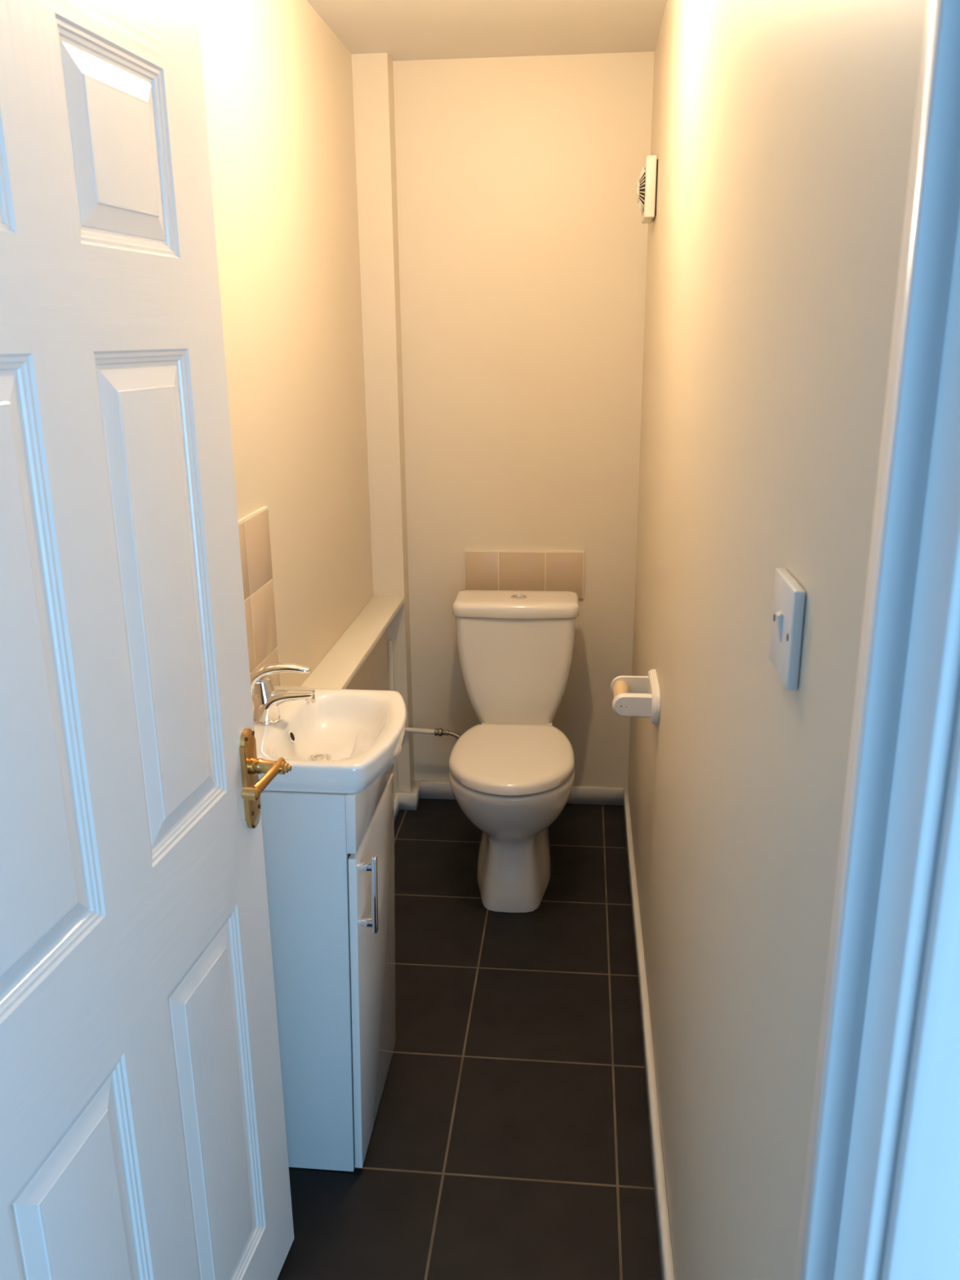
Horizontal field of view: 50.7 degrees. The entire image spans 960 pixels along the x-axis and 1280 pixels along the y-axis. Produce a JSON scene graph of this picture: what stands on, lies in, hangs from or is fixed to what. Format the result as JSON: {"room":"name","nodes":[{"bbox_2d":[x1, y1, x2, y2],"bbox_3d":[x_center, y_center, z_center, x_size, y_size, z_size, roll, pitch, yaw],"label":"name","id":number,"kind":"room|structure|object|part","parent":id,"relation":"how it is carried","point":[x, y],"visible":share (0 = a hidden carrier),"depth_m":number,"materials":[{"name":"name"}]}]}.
{"room":"bathroom","nodes":[
{"label":"bathroom","id":0,"kind":"room"},
{"bbox_2d":[196,0,373,686],"bbox_3d":[-0.510,-0.200,2.060,0.100,2.298,2.670,1,17,6],"label":"wall","id":1,"kind":"structure","parent":0,"point":[277,80],"depth_m":2.31,"materials":[{"name":"paint"}]},
{"bbox_2d":[237,506,279,697],"bbox_3d":[-0.468,0.005,1.970,0.008,0.458,0.458,1,17,6],"label":"tile backsplash","id":2,"kind":"structure","parent":1,"relation":"attached to","point":[253,528],"depth_m":2.07,"materials":[{"name":"beige tile"}]},
{"bbox_2d":[346,627,392,773],"bbox_3d":[-0.377,0.395,2.807,0.044,0.726,1.188,1,17,6],"label":"pipe boxing","id":3,"kind":"object","parent":1,"relation":"attached to","point":[373,674],"depth_m":3.11,"materials":[{"name":"paint"}]},
{"bbox_2d":[301,595,404,688],"bbox_3d":[-0.350,0.038,2.696,0.103,0.020,1.188,1,17,6],"label":"ledge shelf","id":4,"kind":"object","parent":3,"relation":"on","point":[339,667],"visible":0.56,"depth_m":2.74,"materials":[{"name":"beige paint"}]},
{"bbox_2d":[405,727,460,738],"bbox_3d":[-0.127,0.296,3.340,0.343,0.143,0.051,4,17,15],"label":"supply pipe","id":5,"kind":"object","parent":3,"relation":"attached to","point":[436,731],"visible":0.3,"depth_m":3.35,"materials":[{"name":"beige"}]},
{"bbox_2d":[276,798,662,1279],"bbox_3d":[-0.035,0.942,2.321,1.038,0.050,2.735,1,17,6],"label":"floor","id":6,"kind":"structure","parent":0,"point":[509,1140],"depth_m":2.15,"materials":[{"name":"grey tile"}]},
{"bbox_2d":[260,763,395,1171],"bbox_3d":[-0.313,0.592,2.022,0.302,0.795,0.364,1,17,6],"label":"vanity cabinet","id":7,"kind":"object","parent":6,"relation":"on","point":[329,858],"visible":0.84,"depth_m":1.86,"materials":[{"name":"white laminate"}]},
{"bbox_2d":[252,685,406,793],"bbox_3d":[-0.307,0.193,1.919,0.329,0.086,0.390,1,17,6],"label":"basin","id":8,"kind":"object","parent":7,"relation":"in","point":[344,741],"visible":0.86,"depth_m":1.93,"materials":[{"name":"white ceramic"}]},
{"bbox_2d":[249,662,315,724],"bbox_3d":[-0.371,0.097,1.899,0.129,0.113,0.053,1,17,6],"label":"mixer tap","id":9,"kind":"object","parent":8,"relation":"on","point":[267,701],"visible":0.94,"depth_m":1.89,"materials":[{"name":"silver metal"}]},
{"bbox_3d":[-0.375,0.071,1.891,0.123,0.059,0.037,1,17,6],"label":"lever","id":10,"kind":"part","parent":9,"relation":"part of","materials":[{"name":"silver metal"}]},
{"bbox_3d":[-0.198,0.452,1.800,0.036,0.152,0.012,1,17,6],"label":"handle","id":11,"kind":"part","parent":7,"relation":"part of","materials":[{"name":"silver metal"}]},
{"bbox_3d":[-0.204,0.266,1.913,0.020,0.110,0.364,1,17,6],"label":"fascia panel","id":12,"kind":"part","parent":7,"relation":"part of","materials":[{"name":"white laminate"}]},
{"bbox_3d":[-0.210,0.647,2.028,0.032,0.664,0.364,1,17,6],"label":"cabinet door","id":13,"kind":"part","parent":7,"relation":"part of","materials":[{"name":"white laminate"}]},
{"bbox_2d":[351,53,414,791],"bbox_3d":[-0.293,-0.541,3.185,0.101,2.298,0.087,1,17,6],"label":"pipe boxing","id":14,"kind":"object","parent":6,"relation":"on","point":[373,93],"visible":0.71,"depth_m":3.05,"materials":[{"name":"paint"}]},
{"bbox_2d":[387,640,398,792],"bbox_3d":[-0.289,0.287,3.380,0.016,0.600,0.016,1,17,6],"label":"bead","id":15,"kind":"object","parent":6,"relation":"on","point":[390,642],"visible":0.49,"depth_m":3.32,"materials":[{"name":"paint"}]},
{"bbox_2d":[448,590,578,912],"bbox_3d":[0.094,0.314,2.958,0.379,0.786,0.707,1,17,4],"label":"toilet","id":16,"kind":"object","parent":6,"relation":"on","point":[512,773],"visible":1,"depth_m":2.94,"materials":[{"name":"white ceramic"}]},
{"bbox_3d":[0.089,0.325,2.813,0.345,0.036,0.424,1,17,4],"label":"seat lid","id":17,"kind":"part","parent":16,"relation":"part of","materials":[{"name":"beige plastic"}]},
{"bbox_3d":[0.111,-0.111,3.097,0.379,0.045,0.195,1,17,4],"label":"cistern lid","id":18,"kind":"part","parent":16,"relation":"part of","materials":[{"name":"white ceramic"}]},
{"bbox_2d":[306,0,666,61],"bbox_3d":[-0.060,-1.312,1.613,1.038,0.080,2.795,1,17,6],"label":"ceiling","id":19,"kind":"structure","parent":0,"point":[402,29],"depth_m":2.58,"materials":[{"name":"paint"}]},
{"bbox_2d":[392,51,654,786],"bbox_3d":[0.084,-0.560,3.239,0.838,2.298,0.100,1,17,6],"label":"wall","id":20,"kind":"structure","parent":0,"point":[522,237],"depth_m":3.08,"materials":[{"name":"paint"}]},
{"bbox_2d":[394,780,420,822],"bbox_3d":[-0.308,0.702,2.938,0.078,0.060,1.275,1,17,6],"label":"baseboard","id":21,"kind":"structure","parent":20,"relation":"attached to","point":[403,800],"depth_m":3.44,"materials":[{"name":"white paint"}]},
{"bbox_2d":[419,780,627,805],"bbox_3d":[0.149,0.528,3.500,0.716,0.062,0.015,1,17,6],"label":"baseboard","id":22,"kind":"structure","parent":20,"relation":"attached to","point":[433,789],"depth_m":3.48,"materials":[{"name":"white paint"}]},
{"bbox_2d":[464,549,584,598],"bbox_3d":[0.142,-0.213,3.280,0.387,0.155,0.009,1,17,6],"label":"tile backsplash","id":23,"kind":"structure","parent":20,"relation":"attached to","point":[484,570],"depth_m":3.27,"materials":[{"name":"beige tile"}]},
{"bbox_2d":[627,0,926,1279],"bbox_3d":[0.424,-0.182,1.969,0.100,2.298,2.670,1,17,6],"label":"wall","id":24,"kind":"structure","parent":0,"point":[782,131],"depth_m":1.04,"materials":[{"name":"paint"}]},
{"bbox_2d":[610,669,660,724],"bbox_3d":[0.347,0.126,2.282,0.101,0.086,0.200,1,17,6],"label":"toilet roll holder","id":25,"kind":"object","parent":24,"relation":"attached to","point":[633,695],"visible":1,"depth_m":2.22,"materials":[{"name":"white paint"}]},
{"bbox_3d":[0.346,0.108,2.341,0.086,0.052,0.016,1,17,6],"label":"arm","id":26,"kind":"part","parent":25,"relation":"part of","materials":[{"name":"white paint"}]},
{"bbox_3d":[0.334,0.143,2.223,0.086,0.052,0.016,1,17,6],"label":"arm","id":27,"kind":"part","parent":25,"relation":"part of","materials":[{"name":"white paint"}]},
{"bbox_2d":[635,155,657,223],"bbox_3d":[0.436,-1.181,2.662,0.050,0.147,0.156,1,17,6],"label":"fan","id":28,"kind":"object","parent":24,"relation":"attached to","point":[646,187],"visible":1,"depth_m":2.60,"materials":[{"name":"white plastic"}]},
{"bbox_2d":[635,165,645,214],"bbox_3d":[0.421,-1.181,2.663,0.020,0.120,0.120,1,17,6],"label":"grille","id":29,"kind":"object","parent":28,"relation":"attached to","point":[641,187],"depth_m":2.63,"materials":[{"name":"beige plastic"}]},
{"bbox_3d":[0.459,-1.180,2.659,0.004,0.128,0.136,1,17,6],"label":"plate","id":30,"kind":"part","parent":28,"relation":"part of","materials":[{"name":"white plastic"}]},
{"bbox_2d":[622,789,675,1279],"bbox_3d":[0.372,0.904,2.242,0.017,0.062,2.554,1,17,6],"label":"baseboard","id":31,"kind":"structure","parent":24,"relation":"attached to","point":[667,1268],"depth_m":2.12,"materials":[{"name":"white paint"}]},
{"bbox_2d":[768,568,805,690],"bbox_3d":[0.255,-0.011,0.850,0.013,0.083,0.085,1,17,6],"label":"light switch","id":32,"kind":"object","parent":24,"relation":"attached to","point":[788,599],"visible":1,"depth_m":0.83,"materials":[{"name":"white plastic"}]},
{"bbox_3d":[0.059,0.118,0.630,3.400,2.500,0.125,1,17,6],"label":"wall","id":33,"kind":"structure","parent":0,"visible":0},
{"bbox_2d":[794,0,959,1279],"bbox_3d":[0.271,0.346,0.665,0.095,2.040,0.147,1,17,6],"label":"door frame","id":34,"kind":"structure","parent":33,"relation":"attached to","point":[908,679],"depth_m":0.57,"materials":[{"name":"white wood"}]},
{"bbox_2d":[0,0,293,1279],"bbox_3d":[-0.393,0.226,1.151,0.107,1.981,0.771,3,17,10],"label":"door","id":35,"kind":"structure","parent":34,"relation":"attached to","point":[143,1136],"depth_m":1.14,"materials":[{"name":"white paint"}]},
{"bbox_3d":[-0.341,0.207,1.506,0.009,0.159,0.041,2,17,10],"label":"handle","id":36,"kind":"part","parent":35,"relation":"part of","materials":[{"name":"gold metal"}]},
{"bbox_3d":[-0.303,0.198,1.458,0.014,0.028,0.091,4,17,15],"label":"lever","id":37,"kind":"part","parent":35,"relation":"part of","materials":[{"name":"gold metal"}]}
]}

